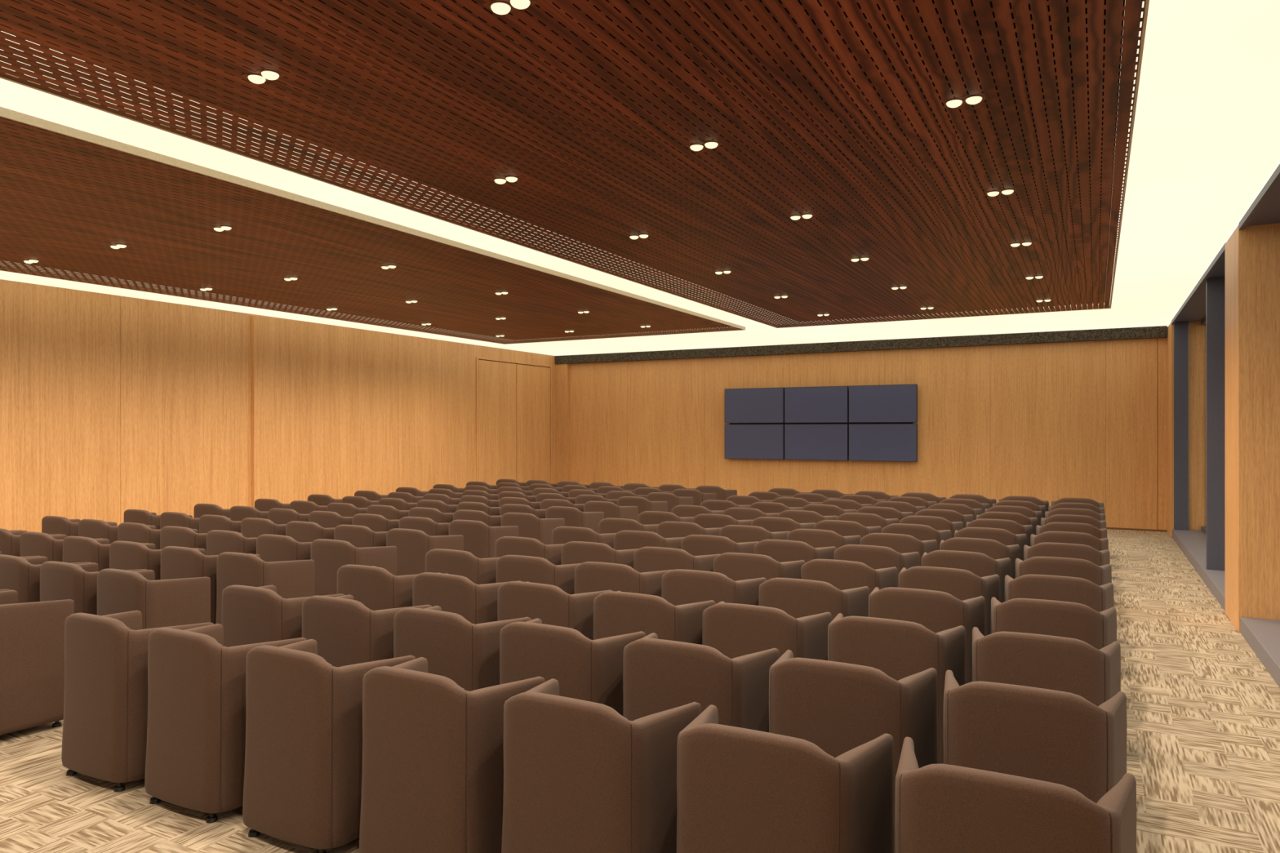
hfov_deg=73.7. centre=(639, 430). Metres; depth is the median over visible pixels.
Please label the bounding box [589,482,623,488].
chair
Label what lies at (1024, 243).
recessed light
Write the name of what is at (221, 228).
recessed light
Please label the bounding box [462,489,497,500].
chair
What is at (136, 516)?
chair
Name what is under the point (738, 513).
chair
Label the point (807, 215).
recessed light
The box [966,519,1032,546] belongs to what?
chair
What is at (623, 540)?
chair
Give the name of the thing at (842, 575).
chair
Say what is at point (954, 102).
recessed light
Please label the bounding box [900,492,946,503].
chair
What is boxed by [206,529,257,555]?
chair
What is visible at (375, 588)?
chair
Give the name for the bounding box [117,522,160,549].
chair
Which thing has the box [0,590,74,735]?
chair
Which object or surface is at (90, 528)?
chair
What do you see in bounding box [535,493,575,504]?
chair
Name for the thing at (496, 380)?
door
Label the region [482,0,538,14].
recessed light
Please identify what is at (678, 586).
chair
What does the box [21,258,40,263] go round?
recessed light
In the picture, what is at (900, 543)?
chair
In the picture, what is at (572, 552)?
chair
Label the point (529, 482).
chair
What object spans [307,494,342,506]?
chair
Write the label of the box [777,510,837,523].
chair
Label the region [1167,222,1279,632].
wall
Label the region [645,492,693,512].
chair
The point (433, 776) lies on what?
chair
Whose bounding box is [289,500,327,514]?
chair
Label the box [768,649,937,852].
chair
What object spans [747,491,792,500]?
chair
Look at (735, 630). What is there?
chair
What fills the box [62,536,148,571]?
chair
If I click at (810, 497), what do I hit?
chair
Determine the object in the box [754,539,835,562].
chair
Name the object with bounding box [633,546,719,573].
chair
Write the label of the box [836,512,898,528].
chair
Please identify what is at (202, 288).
recessed light
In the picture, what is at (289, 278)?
recessed light
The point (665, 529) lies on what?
chair
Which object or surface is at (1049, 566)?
chair
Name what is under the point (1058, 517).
chair
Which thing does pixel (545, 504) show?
chair
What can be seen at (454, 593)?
chair
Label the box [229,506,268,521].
chair
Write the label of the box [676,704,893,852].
chair
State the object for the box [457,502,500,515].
chair
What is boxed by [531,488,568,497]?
chair
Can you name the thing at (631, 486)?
chair
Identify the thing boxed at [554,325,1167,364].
trim
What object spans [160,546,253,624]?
chair
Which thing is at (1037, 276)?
recessed light
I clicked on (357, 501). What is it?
chair
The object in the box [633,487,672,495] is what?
chair
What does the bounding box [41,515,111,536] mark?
chair
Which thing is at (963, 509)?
chair
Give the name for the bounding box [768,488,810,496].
chair
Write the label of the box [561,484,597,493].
chair
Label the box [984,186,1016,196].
recessed light
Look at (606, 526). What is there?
chair
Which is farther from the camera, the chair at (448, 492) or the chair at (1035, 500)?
the chair at (448, 492)
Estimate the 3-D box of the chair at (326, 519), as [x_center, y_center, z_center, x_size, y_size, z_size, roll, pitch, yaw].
[-3.402,1.296,9.648,0.652,0.808,0.524,0,0,28]
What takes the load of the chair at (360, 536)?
on the floor
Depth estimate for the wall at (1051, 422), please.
16.39 m
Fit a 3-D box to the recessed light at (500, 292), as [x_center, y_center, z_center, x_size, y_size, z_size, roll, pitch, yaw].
[-1.681,-1.673,10.375,0.200,0.037,0.100,0,0,28]
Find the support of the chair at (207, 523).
on the floor
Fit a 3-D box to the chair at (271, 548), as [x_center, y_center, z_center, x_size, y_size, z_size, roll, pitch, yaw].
[-3.021,1.296,7.494,0.652,0.808,0.524,0,0,28]
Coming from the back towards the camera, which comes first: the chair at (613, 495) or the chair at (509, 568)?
the chair at (613, 495)
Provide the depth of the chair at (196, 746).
3.73 m
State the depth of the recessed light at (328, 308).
11.70 m
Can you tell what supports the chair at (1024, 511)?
on the floor
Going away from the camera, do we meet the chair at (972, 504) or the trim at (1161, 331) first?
the chair at (972, 504)
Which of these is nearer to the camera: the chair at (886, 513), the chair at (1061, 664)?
the chair at (1061, 664)
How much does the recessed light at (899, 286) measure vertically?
0.037 m
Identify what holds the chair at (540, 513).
on the floor
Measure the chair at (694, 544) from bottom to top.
0.808 m
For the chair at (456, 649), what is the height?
0.808 m
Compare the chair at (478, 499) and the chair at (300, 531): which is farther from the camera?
the chair at (478, 499)
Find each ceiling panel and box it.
[0,0,1149,328]
[0,106,745,344]
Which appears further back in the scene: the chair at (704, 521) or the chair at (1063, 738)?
the chair at (704, 521)
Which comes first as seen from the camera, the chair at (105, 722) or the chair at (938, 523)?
the chair at (105, 722)
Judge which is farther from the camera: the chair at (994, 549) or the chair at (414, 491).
the chair at (414, 491)
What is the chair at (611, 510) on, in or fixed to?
on the floor
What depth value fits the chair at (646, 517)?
9.41 m
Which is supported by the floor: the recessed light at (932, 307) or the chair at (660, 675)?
the chair at (660, 675)
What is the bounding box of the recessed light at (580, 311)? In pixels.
[577,310,591,313]
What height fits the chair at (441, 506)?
0.808 m
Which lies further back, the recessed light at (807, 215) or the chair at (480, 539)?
the chair at (480, 539)
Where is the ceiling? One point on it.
(1206, 141)
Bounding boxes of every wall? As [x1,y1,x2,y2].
[0,279,555,532]
[555,337,1167,532]
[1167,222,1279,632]
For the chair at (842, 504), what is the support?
on the floor
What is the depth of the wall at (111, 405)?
12.15 m
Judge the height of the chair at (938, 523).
0.808 m
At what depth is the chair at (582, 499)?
11.85 m
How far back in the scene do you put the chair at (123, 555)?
6.80 m
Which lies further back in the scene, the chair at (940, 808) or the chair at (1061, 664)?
the chair at (1061, 664)
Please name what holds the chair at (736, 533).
on the floor
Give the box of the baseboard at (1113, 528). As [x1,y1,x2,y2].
[1106,527,1166,532]
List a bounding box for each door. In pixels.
[478,360,515,484]
[515,364,550,483]
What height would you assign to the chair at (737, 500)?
0.808 m
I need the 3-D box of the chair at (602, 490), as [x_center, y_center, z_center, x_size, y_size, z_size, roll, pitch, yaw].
[-0.376,1.296,13.881,0.652,0.808,0.524,0,0,28]
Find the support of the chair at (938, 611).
on the floor
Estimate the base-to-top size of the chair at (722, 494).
0.808 m
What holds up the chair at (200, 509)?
on the floor
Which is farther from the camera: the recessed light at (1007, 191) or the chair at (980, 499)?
the chair at (980, 499)
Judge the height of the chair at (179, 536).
0.808 m
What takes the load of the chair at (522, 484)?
on the floor
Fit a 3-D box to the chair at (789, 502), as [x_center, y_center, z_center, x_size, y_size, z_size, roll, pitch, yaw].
[2.108,1.296,11.580,0.652,0.808,0.524,0,0,28]
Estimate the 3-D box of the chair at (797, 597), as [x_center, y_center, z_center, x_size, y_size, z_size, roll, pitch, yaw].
[1.059,1.296,5.316,0.652,0.808,0.524,0,0,28]
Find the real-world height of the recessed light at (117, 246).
0.037 m
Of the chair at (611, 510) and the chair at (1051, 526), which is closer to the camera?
the chair at (1051, 526)
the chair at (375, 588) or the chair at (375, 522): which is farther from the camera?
the chair at (375, 522)
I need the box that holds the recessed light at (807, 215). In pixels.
[786,212,814,220]
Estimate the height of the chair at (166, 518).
0.808 m
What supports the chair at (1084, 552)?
on the floor
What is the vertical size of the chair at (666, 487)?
0.808 m
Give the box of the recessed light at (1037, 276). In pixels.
[1024,275,1044,279]
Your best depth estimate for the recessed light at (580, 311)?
12.02 m
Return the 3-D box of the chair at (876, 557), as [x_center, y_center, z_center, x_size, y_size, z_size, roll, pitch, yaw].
[1.869,1.296,6.833,0.652,0.808,0.524,0,0,28]
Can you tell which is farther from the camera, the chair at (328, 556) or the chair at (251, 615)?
the chair at (328, 556)
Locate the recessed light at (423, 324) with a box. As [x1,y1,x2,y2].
[419,323,433,325]
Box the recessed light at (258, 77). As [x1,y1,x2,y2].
[240,66,286,84]
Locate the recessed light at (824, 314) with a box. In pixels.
[816,313,830,316]
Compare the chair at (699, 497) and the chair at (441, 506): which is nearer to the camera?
the chair at (441, 506)
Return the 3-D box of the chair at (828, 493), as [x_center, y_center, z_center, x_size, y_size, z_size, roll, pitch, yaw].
[2.918,1.296,13.097,0.652,0.808,0.524,0,0,28]
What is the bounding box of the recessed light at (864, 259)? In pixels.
[848,256,871,262]
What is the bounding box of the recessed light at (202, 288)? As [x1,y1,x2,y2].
[196,287,214,290]
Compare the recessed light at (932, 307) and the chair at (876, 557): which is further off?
the recessed light at (932, 307)
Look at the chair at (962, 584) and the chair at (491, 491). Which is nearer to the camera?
the chair at (962, 584)
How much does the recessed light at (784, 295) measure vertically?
0.037 m
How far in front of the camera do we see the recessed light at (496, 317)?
12.70 m
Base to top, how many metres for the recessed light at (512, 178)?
0.037 m
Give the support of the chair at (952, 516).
on the floor
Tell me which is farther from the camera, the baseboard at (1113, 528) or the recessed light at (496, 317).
the baseboard at (1113, 528)
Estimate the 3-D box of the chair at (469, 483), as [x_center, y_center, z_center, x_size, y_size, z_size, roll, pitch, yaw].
[-2.758,1.296,15.153,0.652,0.808,0.524,0,0,28]
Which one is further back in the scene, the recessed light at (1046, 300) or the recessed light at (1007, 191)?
the recessed light at (1046, 300)
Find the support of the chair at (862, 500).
on the floor
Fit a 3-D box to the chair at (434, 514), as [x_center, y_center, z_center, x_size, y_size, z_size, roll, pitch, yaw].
[-2.401,1.296,10.088,0.652,0.808,0.524,0,0,28]
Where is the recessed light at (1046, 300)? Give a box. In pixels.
[1035,298,1052,302]
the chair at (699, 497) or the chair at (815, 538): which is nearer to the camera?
the chair at (815, 538)
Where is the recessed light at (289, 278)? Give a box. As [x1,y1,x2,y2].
[282,276,300,280]
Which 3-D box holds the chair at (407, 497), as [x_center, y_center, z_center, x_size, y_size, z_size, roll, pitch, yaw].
[-3.378,1.296,12.559,0.652,0.808,0.524,0,0,28]
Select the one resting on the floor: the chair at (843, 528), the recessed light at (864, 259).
the chair at (843, 528)
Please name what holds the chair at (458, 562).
on the floor
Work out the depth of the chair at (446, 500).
11.99 m
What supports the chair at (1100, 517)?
on the floor
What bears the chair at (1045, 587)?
on the floor
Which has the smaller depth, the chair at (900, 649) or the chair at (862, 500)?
the chair at (900, 649)
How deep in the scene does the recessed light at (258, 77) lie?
4.01 m
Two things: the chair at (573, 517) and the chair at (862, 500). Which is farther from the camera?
the chair at (862, 500)
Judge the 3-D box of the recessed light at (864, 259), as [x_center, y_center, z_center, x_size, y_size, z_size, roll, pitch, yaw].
[2.147,-1.673,8.331,0.200,0.037,0.100,0,0,28]
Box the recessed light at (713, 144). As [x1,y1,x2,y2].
[684,138,722,151]
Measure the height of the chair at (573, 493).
0.808 m
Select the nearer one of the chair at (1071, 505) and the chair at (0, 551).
the chair at (0, 551)
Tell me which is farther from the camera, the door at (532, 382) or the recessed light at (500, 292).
the door at (532, 382)
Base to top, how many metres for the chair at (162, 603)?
0.808 m
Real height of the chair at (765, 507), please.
0.808 m
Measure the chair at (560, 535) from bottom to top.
0.808 m
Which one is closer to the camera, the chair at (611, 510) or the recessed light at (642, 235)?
the recessed light at (642, 235)
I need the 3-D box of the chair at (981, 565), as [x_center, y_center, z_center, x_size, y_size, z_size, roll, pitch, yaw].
[2.464,1.296,6.515,0.652,0.808,0.524,0,0,28]
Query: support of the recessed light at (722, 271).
in the ceiling
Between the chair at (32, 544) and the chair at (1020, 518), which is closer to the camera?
the chair at (32, 544)
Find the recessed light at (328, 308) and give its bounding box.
[325,307,337,311]
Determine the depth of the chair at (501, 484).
14.61 m
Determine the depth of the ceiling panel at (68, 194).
8.17 m
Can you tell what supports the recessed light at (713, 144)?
in the ceiling
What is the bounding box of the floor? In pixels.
[0,528,1279,852]
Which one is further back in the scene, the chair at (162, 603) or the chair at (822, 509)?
the chair at (822, 509)
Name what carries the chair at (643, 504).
on the floor
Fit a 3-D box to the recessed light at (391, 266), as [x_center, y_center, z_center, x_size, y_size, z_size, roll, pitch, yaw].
[-2.567,-1.673,8.716,0.200,0.037,0.100,0,0,28]
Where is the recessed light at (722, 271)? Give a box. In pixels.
[713,269,733,274]
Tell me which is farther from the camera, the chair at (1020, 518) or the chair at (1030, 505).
the chair at (1030, 505)
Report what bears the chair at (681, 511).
on the floor
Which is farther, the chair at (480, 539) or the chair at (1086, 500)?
the chair at (1086, 500)
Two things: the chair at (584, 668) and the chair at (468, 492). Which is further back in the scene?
the chair at (468, 492)
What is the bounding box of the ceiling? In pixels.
[0,0,1279,355]
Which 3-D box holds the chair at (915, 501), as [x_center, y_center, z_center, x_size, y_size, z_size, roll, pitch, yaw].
[3.704,1.296,11.703,0.652,0.808,0.524,0,0,28]
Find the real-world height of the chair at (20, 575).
0.808 m
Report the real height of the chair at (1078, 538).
0.808 m
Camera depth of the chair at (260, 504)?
11.12 m
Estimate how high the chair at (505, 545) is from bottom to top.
0.808 m
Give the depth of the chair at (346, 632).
4.50 m
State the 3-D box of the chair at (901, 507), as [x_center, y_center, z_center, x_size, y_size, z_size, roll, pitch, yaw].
[3.299,1.296,10.944,0.652,0.808,0.524,0,0,28]
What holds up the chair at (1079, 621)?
on the floor
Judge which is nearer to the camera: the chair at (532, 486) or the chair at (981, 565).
the chair at (981, 565)
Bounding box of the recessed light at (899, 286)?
[889,285,908,289]
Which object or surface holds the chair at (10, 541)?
on the floor
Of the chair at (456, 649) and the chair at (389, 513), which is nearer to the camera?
the chair at (456, 649)
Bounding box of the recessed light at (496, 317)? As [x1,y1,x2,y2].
[493,316,507,319]
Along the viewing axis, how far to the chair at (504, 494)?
12.46 m
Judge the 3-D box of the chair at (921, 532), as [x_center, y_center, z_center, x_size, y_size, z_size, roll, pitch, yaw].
[2.679,1.296,8.351,0.652,0.808,0.524,0,0,28]
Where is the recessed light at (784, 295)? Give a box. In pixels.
[773,294,789,298]
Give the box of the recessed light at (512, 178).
[489,174,521,184]
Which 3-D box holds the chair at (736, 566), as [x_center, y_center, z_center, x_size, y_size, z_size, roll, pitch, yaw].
[0.868,1.296,6.393,0.652,0.808,0.524,0,0,28]
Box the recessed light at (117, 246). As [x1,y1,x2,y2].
[107,243,130,248]
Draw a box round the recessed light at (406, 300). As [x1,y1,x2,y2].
[404,298,419,302]
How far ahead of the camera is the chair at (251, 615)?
4.83 m
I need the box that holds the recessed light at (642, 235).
[626,232,652,239]
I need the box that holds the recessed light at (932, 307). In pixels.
[919,306,934,309]
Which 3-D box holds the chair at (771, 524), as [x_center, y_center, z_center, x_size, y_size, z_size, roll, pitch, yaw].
[1.488,1.296,8.986,0.652,0.808,0.524,0,0,28]
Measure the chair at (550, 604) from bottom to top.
0.808 m
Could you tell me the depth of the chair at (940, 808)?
2.20 m
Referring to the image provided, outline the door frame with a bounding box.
[475,356,551,483]
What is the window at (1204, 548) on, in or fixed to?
in the wall at (1252, 253)
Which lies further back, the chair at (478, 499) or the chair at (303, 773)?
the chair at (478, 499)
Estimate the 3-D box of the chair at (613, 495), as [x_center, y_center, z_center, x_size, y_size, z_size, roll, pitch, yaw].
[-0.186,1.296,12.805,0.652,0.808,0.524,0,0,28]
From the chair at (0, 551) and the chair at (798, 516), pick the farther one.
the chair at (798, 516)
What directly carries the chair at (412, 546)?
on the floor
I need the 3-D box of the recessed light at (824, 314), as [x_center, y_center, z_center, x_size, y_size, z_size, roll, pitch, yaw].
[2.648,-1.673,12.326,0.200,0.037,0.100,0,0,28]
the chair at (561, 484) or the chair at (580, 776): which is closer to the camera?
the chair at (580, 776)
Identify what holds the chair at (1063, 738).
on the floor
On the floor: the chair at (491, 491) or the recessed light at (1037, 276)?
the chair at (491, 491)
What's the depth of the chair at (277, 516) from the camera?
9.72 m
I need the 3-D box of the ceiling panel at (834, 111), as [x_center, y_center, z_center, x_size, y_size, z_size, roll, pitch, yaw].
[0.211,-1.713,5.074,4.777,0.075,17.574,0,0,28]
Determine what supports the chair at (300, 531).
on the floor
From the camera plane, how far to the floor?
4.38 m
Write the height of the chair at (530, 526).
0.808 m
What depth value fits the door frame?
17.86 m
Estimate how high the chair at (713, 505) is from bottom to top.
0.808 m
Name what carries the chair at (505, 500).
on the floor
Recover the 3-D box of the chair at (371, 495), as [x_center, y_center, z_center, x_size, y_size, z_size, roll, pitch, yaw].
[-3.973,1.296,12.877,0.652,0.808,0.524,0,0,28]
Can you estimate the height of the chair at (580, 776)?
0.808 m
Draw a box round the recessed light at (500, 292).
[493,291,509,294]
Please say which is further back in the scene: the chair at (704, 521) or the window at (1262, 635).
the chair at (704, 521)
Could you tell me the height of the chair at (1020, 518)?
0.808 m
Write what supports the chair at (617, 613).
on the floor
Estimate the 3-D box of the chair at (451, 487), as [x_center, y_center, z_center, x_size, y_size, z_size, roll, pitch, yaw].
[-3.163,1.296,14.395,0.652,0.808,0.524,0,0,28]
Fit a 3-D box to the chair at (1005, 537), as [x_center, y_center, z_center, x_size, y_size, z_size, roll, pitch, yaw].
[3.274,1.296,8.033,0.652,0.808,0.524,0,0,28]
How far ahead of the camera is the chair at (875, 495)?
12.53 m
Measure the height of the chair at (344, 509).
0.808 m
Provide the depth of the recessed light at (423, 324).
13.38 m
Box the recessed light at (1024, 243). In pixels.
[1008,240,1033,246]
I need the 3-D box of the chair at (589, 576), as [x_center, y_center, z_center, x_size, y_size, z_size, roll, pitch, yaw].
[-0.132,1.296,5.952,0.652,0.808,0.524,0,0,28]
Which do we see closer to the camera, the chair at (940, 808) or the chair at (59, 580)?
the chair at (940, 808)
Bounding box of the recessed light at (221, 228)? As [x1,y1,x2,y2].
[210,223,235,231]
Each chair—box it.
[0,528,61,556]
[0,551,40,558]
[0,554,92,603]
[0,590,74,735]
[20,531,102,562]
[40,560,146,614]
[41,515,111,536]
[61,610,213,792]
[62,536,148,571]
[78,519,150,544]
[97,568,210,629]
[109,541,198,580]
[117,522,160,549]
[123,509,160,529]
[144,623,306,823]
[160,511,199,533]
[160,525,207,555]
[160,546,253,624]
[193,503,230,518]
[199,515,241,533]
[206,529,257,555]
[215,551,315,624]
[221,585,345,647]
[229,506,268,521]
[240,517,286,537]
[242,639,415,852]
[254,498,289,511]
[256,534,311,562]
[267,508,309,524]
[285,520,334,542]
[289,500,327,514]
[302,595,431,666]
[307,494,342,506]
[308,511,352,528]
[310,538,397,595]
[326,502,367,516]
[333,524,387,547]
[337,564,439,610]
[342,496,377,507]
[351,513,399,532]
[354,490,387,501]
[359,657,545,852]
[366,505,408,519]
[377,497,416,510]
[386,528,463,576]
[387,492,422,502]
[393,605,531,691]
[395,487,428,496]
[398,516,449,536]
[408,506,453,523]
[412,572,522,624]
[416,499,457,513]
[422,493,460,505]
[425,548,499,584]
[427,488,462,497]
[432,484,464,493]
[448,520,518,558]
[453,510,501,526]
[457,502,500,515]
[459,495,498,506]
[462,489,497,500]
[464,485,497,494]
[466,481,497,488]
[494,536,564,565]
[496,479,526,486]
[496,482,528,490]
[496,555,580,595]
[497,486,532,496]
[497,491,535,502]
[497,581,612,639]
[498,497,540,509]
[499,503,546,519]
[499,618,645,715]
[501,512,564,545]
[501,679,701,852]
[525,480,557,487]
[528,484,562,492]
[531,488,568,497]
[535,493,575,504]
[539,498,583,511]
[545,506,604,533]
[551,526,616,548]
[556,480,589,488]
[560,541,639,568]
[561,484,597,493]
[568,489,606,498]
[574,494,617,505]
[574,561,671,597]
[583,501,638,521]
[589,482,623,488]
[593,591,715,644]
[596,486,633,493]
[598,518,658,533]
[605,490,646,499]
[613,530,684,550]
[617,496,667,515]
[622,483,657,490]
[622,632,779,732]
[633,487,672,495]
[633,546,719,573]
[637,511,694,524]
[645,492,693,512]
[656,521,722,537]
[657,484,695,491]
[661,568,766,605]
[671,488,716,506]
[671,505,724,517]
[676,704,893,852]
[680,534,758,555]
[692,513,752,528]
[694,485,737,500]
[700,499,750,511]
[702,601,831,660]
[713,552,805,581]
[719,524,790,542]
[723,507,780,519]
[725,495,773,505]
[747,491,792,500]
[749,502,802,513]
[751,516,816,532]
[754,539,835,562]
[759,577,869,620]
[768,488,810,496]
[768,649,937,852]
[772,497,822,507]
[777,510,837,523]
[786,528,861,549]
[792,493,839,502]
[800,504,856,516]
[800,559,897,594]
[810,489,853,497]
[813,520,881,537]
[821,499,872,511]
[827,613,965,764]
[834,544,919,587]
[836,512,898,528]
[838,494,886,505]
[854,490,898,501]
[856,506,913,523]
[860,533,937,566]
[868,586,985,684]
[872,501,925,515]
[881,523,951,550]
[887,496,937,509]
[894,737,1136,852]
[898,566,999,635]
[899,515,963,537]
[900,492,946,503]
[914,509,973,528]
[921,550,1010,603]
[927,503,982,519]
[938,498,990,513]
[939,537,1019,578]
[942,670,1126,803]
[948,493,996,507]
[954,527,1026,560]
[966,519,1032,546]
[972,626,1120,706]
[976,511,1037,535]
[985,505,1041,525]
[991,597,1116,649]
[992,500,1045,518]
[998,496,1048,511]
[1004,574,1114,612]
[1015,556,1111,586]
[1023,542,1110,566]
[1030,531,1108,551]
[1035,522,1106,538]
[1040,514,1106,528]
[1044,507,1105,520]
[1048,502,1104,513]
[1051,497,1104,507]
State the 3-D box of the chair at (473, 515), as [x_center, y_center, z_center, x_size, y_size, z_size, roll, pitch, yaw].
[-1.806,1.296,9.770,0.652,0.808,0.524,0,0,28]
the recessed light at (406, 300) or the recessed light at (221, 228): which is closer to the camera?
the recessed light at (221, 228)
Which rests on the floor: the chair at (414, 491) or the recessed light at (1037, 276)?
the chair at (414, 491)
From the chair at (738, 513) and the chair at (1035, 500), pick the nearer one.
the chair at (738, 513)
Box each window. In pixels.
[1171,242,1226,611]
[1238,163,1279,688]
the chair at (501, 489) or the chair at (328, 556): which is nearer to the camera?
the chair at (328, 556)
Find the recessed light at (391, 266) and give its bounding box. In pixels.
[378,264,398,269]
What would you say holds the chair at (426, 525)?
on the floor
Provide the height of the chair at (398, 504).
0.808 m
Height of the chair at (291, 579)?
0.808 m
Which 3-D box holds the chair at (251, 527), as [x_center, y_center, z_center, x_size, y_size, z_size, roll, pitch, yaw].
[-3.807,1.296,8.889,0.652,0.808,0.524,0,0,28]
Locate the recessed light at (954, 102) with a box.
[942,91,986,107]

